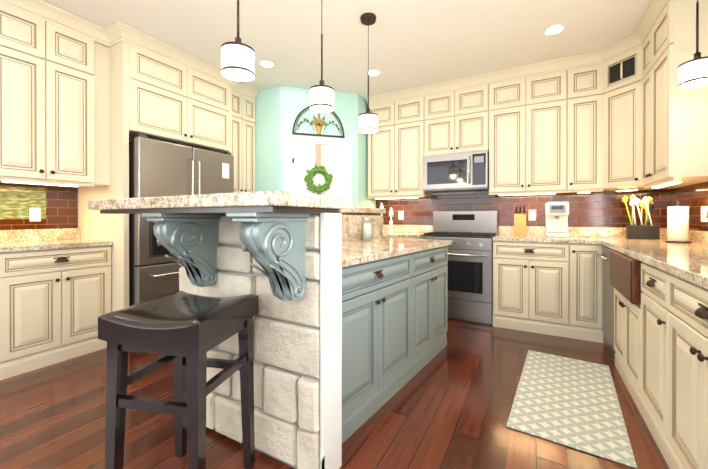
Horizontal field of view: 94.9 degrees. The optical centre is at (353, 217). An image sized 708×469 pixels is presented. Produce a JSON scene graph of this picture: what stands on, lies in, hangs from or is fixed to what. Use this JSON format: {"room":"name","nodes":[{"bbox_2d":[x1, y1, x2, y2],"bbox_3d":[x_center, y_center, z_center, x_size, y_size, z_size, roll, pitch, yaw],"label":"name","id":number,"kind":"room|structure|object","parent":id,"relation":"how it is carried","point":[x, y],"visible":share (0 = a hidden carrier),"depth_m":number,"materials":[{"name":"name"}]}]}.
{"room":"kitchen","nodes":[
{"label":"kitchen","id":0,"kind":"room"},
{"bbox_2d":[78,188,78,227],"bbox_3d":[-3.328,-0.238,2.146,0.150,2.740,8.060,0,0,29],"label":"wall","id":1,"kind":"structure","parent":0,"point":[78,207],"depth_m":3.16,"materials":[{"name":"beige paint"}]},
{"bbox_2d":[0,183,77,229],"bbox_3d":[-3.203,-0.048,2.197,0.014,0.500,2.170,0,0,29],"label":"backsplash","id":2,"kind":"structure","parent":1,"relation":"attached to","point":[58,206],"depth_m":2.89,"materials":[{"name":"brown tile"}]},
{"bbox_2d":[30,208,40,220],"bbox_3d":[-2.815,-0.030,2.870,0.005,0.120,0.072,0,0,29],"label":"electrical outlet plate","id":3,"kind":"object","parent":2,"relation":"attached to","point":[35,214],"depth_m":2.87,"materials":[{"name":"white plastic"}]},
{"bbox_2d":[255,86,375,207],"bbox_3d":[-0.793,-0.244,4.623,1.849,2.739,1.259,0,0,29],"label":"wall","id":4,"kind":"structure","parent":0,"point":[278,109],"depth_m":4.10,"materials":[{"name":"teal paint"}]},
{"bbox_2d":[282,135,351,197],"bbox_3d":[-0.448,0.059,4.077,0.880,2.135,0.028,0,0,-16],"label":"door","id":5,"kind":"structure","parent":4,"relation":"attached to","point":[299,156],"depth_m":4.07,"materials":[{"name":"white wood"}]},
{"bbox_2d":[292,106,344,137],"bbox_3d":[-0.442,-1.223,4.086,0.660,0.390,0.036,0,0,-16],"label":"art","id":6,"kind":"object","parent":4,"relation":"attached to","point":[318,127],"visible":0.94,"depth_m":4.08,"materials":[{"name":"brown metal"}]},
{"bbox_2d":[304,144,332,194],"bbox_3d":[-0.448,-0.602,4.038,0.279,0.643,0.277,0,0,29],"label":"wreath","id":7,"kind":"object","parent":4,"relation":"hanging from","point":[312,172],"visible":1,"depth_m":4.04,"materials":[{"name":"green plant"}]},
{"bbox_2d":[0,319,669,468],"bbox_3d":[-1.019,1.185,0.972,7.030,0.100,8.260,0,0,29],"label":"floor","id":8,"kind":"structure","parent":0,"point":[449,405],"depth_m":1.81,"materials":[{"name":"brown wood"}]},
{"bbox_2d":[0,261,3,379],"bbox_3d":[-2.911,0.688,2.088,0.628,0.888,0.720,0,0,29],"label":"base cabinet","id":9,"kind":"object","parent":8,"relation":"on","point":[1,262],"depth_m":2.27,"materials":[{"name":"beige paint"}]},
{"bbox_2d":[0,245,110,378],"bbox_3d":[-2.566,0.686,2.704,0.628,0.888,0.692,0,0,29],"label":"base cabinet","id":10,"kind":"object","parent":8,"relation":"on","point":[55,304],"depth_m":2.51,"materials":[{"name":"beige paint"}]},
{"bbox_2d":[0,228,111,252],"bbox_3d":[-2.908,0.172,2.068,0.631,0.140,2.132,0,0,29],"label":"countertop","id":11,"kind":"structure","parent":10,"relation":"on","point":[27,240],"depth_m":2.76,"materials":[{"name":"stone"}]},
{"bbox_2d":[0,0,258,311],"bbox_3d":[-2.390,-0.239,2.743,0.898,2.738,3.577,0,0,29],"label":"upper cabinets","id":12,"kind":"object","parent":8,"relation":"on","point":[80,107],"visible":0.67,"depth_m":2.78,"materials":[{"name":"beige paint"}]},
{"bbox_2d":[98,291,257,468],"bbox_3d":[-0.688,0.742,1.347,0.415,0.785,0.415,0,0,11],"label":"stool","id":13,"kind":"object","parent":8,"relation":"on","point":[186,331],"visible":1,"depth_m":1.19,"materials":[{"name":"black wood"}]},
{"bbox_2d":[129,134,233,305],"bbox_3d":[-1.952,0.201,3.405,0.961,1.855,1.000,0,0,29],"label":"refrigerator","id":14,"kind":"object","parent":8,"relation":"on","point":[157,168],"visible":0.44,"depth_m":2.92,"materials":[{"name":"grey metal"}]},
{"bbox_2d":[112,206,451,468],"bbox_3d":[-0.130,0.554,2.294,1.108,1.154,2.246,0,0,29],"label":"kitchen island","id":15,"kind":"object","parent":8,"relation":"on","point":[350,327],"depth_m":1.56,"materials":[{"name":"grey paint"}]},
{"bbox_2d":[100,206,331,213],"bbox_3d":[-0.700,-0.031,1.599,1.210,0.020,0.432,0,0,29],"label":"island countertop","id":16,"kind":"structure","parent":15,"relation":"on","point":[161,207],"depth_m":1.31,"materials":[{"name":"beige stone"}]},
{"bbox_2d":[364,242,451,273],"bbox_3d":[0.093,0.221,2.415,0.887,0.040,1.779,0,0,29],"label":"island countertop","id":17,"kind":"structure","parent":15,"relation":"on","point":[380,263],"depth_m":2.13,"materials":[{"name":"beige stone"}]},
{"bbox_2d":[361,217,373,240],"bbox_3d":[0.118,0.096,2.865,0.110,0.205,0.110,0,0,29],"label":"candle jar","id":18,"kind":"object","parent":17,"relation":"on","point":[366,230],"visible":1,"depth_m":2.83,"materials":[{"name":"clear glass"}]},
{"bbox_2d":[421,210,497,324],"bbox_3d":[1.233,0.520,3.793,0.760,1.215,0.692,0,0,29],"label":"range","id":19,"kind":"object","parent":8,"relation":"on","point":[470,234],"visible":0.69,"depth_m":3.51,"materials":[{"name":"grey metal"}]},
{"bbox_2d":[493,241,601,342],"bbox_3d":[2.000,0.684,3.419,0.933,0.888,0.628,0,0,29],"label":"base cabinet","id":20,"kind":"object","parent":8,"relation":"on","point":[555,289],"depth_m":3.13,"materials":[{"name":"beige paint"}]},
{"bbox_2d":[493,226,594,243],"bbox_3d":[1.974,0.168,3.417,0.888,0.140,0.634,0,0,29],"label":"countertop","id":21,"kind":"structure","parent":20,"relation":"on","point":[506,233],"depth_m":3.45,"materials":[{"name":"stone"}]},
{"bbox_2d":[514,205,525,235],"bbox_3d":[1.878,0.026,3.675,0.120,0.341,0.215,0,0,29],"label":"knife block","id":22,"kind":"object","parent":21,"relation":"on","point":[519,224],"visible":1,"depth_m":3.63,"materials":[{"name":"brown wood"}]},
{"bbox_2d":[545,202,568,236],"bbox_3d":[2.159,0.015,3.459,0.204,0.364,0.288,0,0,29],"label":"coffee maker","id":23,"kind":"object","parent":21,"relation":"on","point":[557,213],"visible":0.98,"depth_m":3.39,"materials":[{"name":"white plastic"}]},
{"bbox_2d":[580,230,593,236],"bbox_3d":[2.395,0.162,3.343,0.134,0.070,0.055,0,0,29],"label":"bird","id":24,"kind":"object","parent":21,"relation":"on","point":[586,234],"visible":1,"depth_m":3.33},
{"bbox_2d":[595,227,707,288],"bbox_3d":[1.514,0.175,1.032,0.643,0.140,5.246,0,0,29],"label":"countertop","id":25,"kind":"structure","parent":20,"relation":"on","point":[687,262],"depth_m":2.02,"materials":[{"name":"stone"}]},
{"bbox_2d":[598,231,612,237],"bbox_3d":[2.526,0.163,3.270,0.134,0.070,0.055,0,0,29],"label":"bird","id":26,"kind":"object","parent":25,"relation":"on","point":[604,234],"visible":1,"depth_m":3.25},
{"bbox_2d":[621,194,659,238],"bbox_3d":[2.721,-0.017,3.103,0.271,0.430,0.120,0,0,29],"label":"utensil crock","id":27,"kind":"object","parent":25,"relation":"on","point":[645,231],"visible":1,"depth_m":3.07,"materials":[{"name":"black metal"}]},
{"bbox_2d":[665,202,690,242],"bbox_3d":[2.623,0.034,2.631,0.150,0.332,0.150,0,0,29],"label":"paper towel","id":28,"kind":"object","parent":25,"relation":"on","point":[677,223],"visible":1,"depth_m":2.58,"materials":[{"name":"white paper"}]},
{"bbox_2d":[506,350,636,468],"bbox_3d":[1.381,1.127,2.114,0.540,0.007,1.200,0,0,33],"label":"rug","id":29,"kind":"object","parent":8,"relation":"on","point":[571,402],"visible":1,"depth_m":1.93,"materials":[{"name":"beige fabric"}]},
{"bbox_2d":[602,245,610,346],"bbox_3d":[2.393,0.686,2.566,0.628,0.888,0.510,0,0,29],"label":"dishwasher","id":30,"kind":"object","parent":8,"relation":"on","point":[604,248],"depth_m":2.84,"materials":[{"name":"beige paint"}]},
{"bbox_2d":[606,249,637,407],"bbox_3d":[2.074,0.688,2.031,0.661,0.888,0.735,0,0,29],"label":"base cabinet","id":31,"kind":"object","parent":8,"relation":"on","point":[621,269],"depth_m":2.17,"materials":[{"name":"beige paint"}]},
{"bbox_2d":[638,260,661,452],"bbox_3d":[1.802,0.689,1.511,0.628,0.888,0.438,0,0,29],"label":"base cabinet","id":32,"kind":"object","parent":8,"relation":"on","point":[645,324],"depth_m":1.69,"materials":[{"name":"beige paint"}]},
{"bbox_2d":[662,270,707,468],"bbox_3d":[1.513,0.690,0.997,0.628,0.888,0.741,0,0,29],"label":"base cabinet","id":33,"kind":"object","parent":8,"relation":"on","point":[684,303],"depth_m":1.31,"materials":[{"name":"beige paint"}]},
{"bbox_2d":[42,0,651,98],"bbox_3d":[-1.019,-1.655,0.964,7.030,0.100,8.260,0,0,29],"label":"ceiling","id":34,"kind":"structure","parent":0,"point":[414,43],"depth_m":2.82,"materials":[{"name":"white paint"}]},
{"bbox_2d":[221,0,254,81],"bbox_3d":[-0.569,-1.152,1.595,0.159,0.906,0.159,0,0,29],"label":"pendant light","id":35,"kind":"object","parent":34,"relation":"hanging from","point":[237,60],"visible":1,"depth_m":1.54,"materials":[{"name":"white fabric"}]},
{"bbox_2d":[259,60,274,67],"bbox_3d":[-0.909,-1.608,3.401,0.170,0.006,0.170,0,0,29],"label":"recessed light","id":36,"kind":"object","parent":34,"relation":"in","point":[266,63],"visible":1,"depth_m":3.39,"materials":[{"name":"white"}]},
{"bbox_2d":[309,0,333,112],"bbox_3d":[-0.206,-1.150,2.080,0.159,0.911,0.159,0,0,29],"label":"pendant light","id":37,"kind":"object","parent":34,"relation":"hanging from","point":[321,97],"visible":1,"depth_m":2.03,"materials":[{"name":"white fabric"}]},
{"bbox_2d":[358,13,377,133],"bbox_3d":[0.115,-1.152,2.611,0.159,0.911,0.159,0,0,29],"label":"pendant light","id":38,"kind":"object","parent":34,"relation":"hanging from","point":[368,122],"visible":1,"depth_m":2.57,"materials":[{"name":"white fabric"}]},
{"bbox_2d":[366,69,380,75],"bbox_3d":[0.215,-1.609,3.608,0.170,0.006,0.170,0,0,29],"label":"recessed light","id":39,"kind":"object","parent":34,"relation":"in","point":[373,72],"visible":0.85,"depth_m":3.59,"materials":[{"name":"white"}]},
{"bbox_2d":[543,24,565,35],"bbox_3d":[1.712,-1.607,2.781,0.170,0.006,0.170,0,0,29],"label":"recessed light","id":40,"kind":"object","parent":34,"relation":"in","point":[553,29],"visible":1,"depth_m":2.77,"materials":[{"name":"white"}]},
{"bbox_2d":[678,0,707,88],"bbox_3d":[2.034,-1.200,1.925,0.164,0.811,0.164,0,0,29],"label":"pendant light","id":41,"kind":"object","parent":34,"relation":"hanging from","point":[692,73],"visible":1,"depth_m":1.91,"materials":[{"name":"white fabric"}]},
{"bbox_2d":[383,225,432,237],"bbox_3d":[0.539,0.166,4.222,0.862,0.140,0.631,0,0,29],"label":"countertop","id":42,"kind":"structure","parent":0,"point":[400,231],"depth_m":4.36,"materials":[{"name":"stone"}]},
{"bbox_2d":[388,208,393,231],"bbox_3d":[0.504,0.030,4.413,0.074,0.330,0.074,0,0,29],"label":"finial","id":43,"kind":"object","parent":42,"relation":"on","point":[391,216],"visible":1,"depth_m":4.40,"materials":[{"name":"white ceramic"}]},
{"bbox_2d":[432,191,488,194],"bbox_3d":[0.938,-0.244,4.462,5.430,2.740,0.150,0,0,29],"label":"wall","id":44,"kind":"structure","parent":0,"point":[460,193],"depth_m":4.13,"materials":[{"name":"beige paint"}]},
{"bbox_2d":[423,150,488,192],"bbox_3d":[1.249,-0.540,3.942,0.734,0.430,0.446,0,0,29],"label":"microwave","id":45,"kind":"object","parent":44,"relation":"attached to","point":[458,172],"visible":0.98,"depth_m":3.78,"materials":[{"name":"grey metal"}]},
{"bbox_2d":[376,189,670,233],"bbox_3d":[1.705,-0.053,3.939,3.176,0.500,0.010,0,0,29],"label":"backsplash","id":46,"kind":"structure","parent":44,"relation":"attached to","point":[601,209],"depth_m":3.70,"materials":[{"name":"brown tile"}]},
{"bbox_2d":[399,211,403,219],"bbox_3d":[0.654,-0.035,4.518,0.072,0.120,0.006,0,0,29],"label":"electrical outlet plate","id":47,"kind":"object","parent":46,"relation":"attached to","point":[401,213],"depth_m":4.51,"materials":[{"name":"white plastic"}]},
{"bbox_2d":[529,210,535,219],"bbox_3d":[2.050,-0.032,3.736,0.072,0.120,0.006,0,0,29],"label":"electrical outlet plate","id":48,"kind":"object","parent":46,"relation":"attached to","point":[532,213],"depth_m":3.73,"materials":[{"name":"white plastic"}]},
{"bbox_2d":[365,0,707,198],"bbox_3d":[1.395,-0.929,3.349,3.143,1.360,1.338,0,0,29],"label":"upper cabinets","id":49,"kind":"object","parent":44,"relation":"attached to","point":[624,114],"visible":1,"depth_m":3.27,"materials":[{"name":"beige paint"}]},
{"bbox_3d":[1.191,-0.231,-0.385,0.150,2.740,8.060,0,0,29],"label":"wall","id":50,"kind":"structure","parent":0,"visible":0},
{"bbox_2d":[670,181,707,230],"bbox_3d":[1.837,-0.045,0.936,0.010,0.500,5.096,0,0,29],"label":"backsplash","id":51,"kind":"structure","parent":50,"relation":"attached to","point":[694,197],"depth_m":2.70,"materials":[{"name":"brown tile"}]},
{"bbox_2d":[701,206,707,221],"bbox_3d":[2.714,-0.029,2.517,0.005,0.120,0.110,0,0,29],"label":"electrical outlet plate","id":52,"kind":"object","parent":51,"relation":"attached to","point":[704,209],"depth_m":2.51,"materials":[{"name":"white plastic"}]}
]}

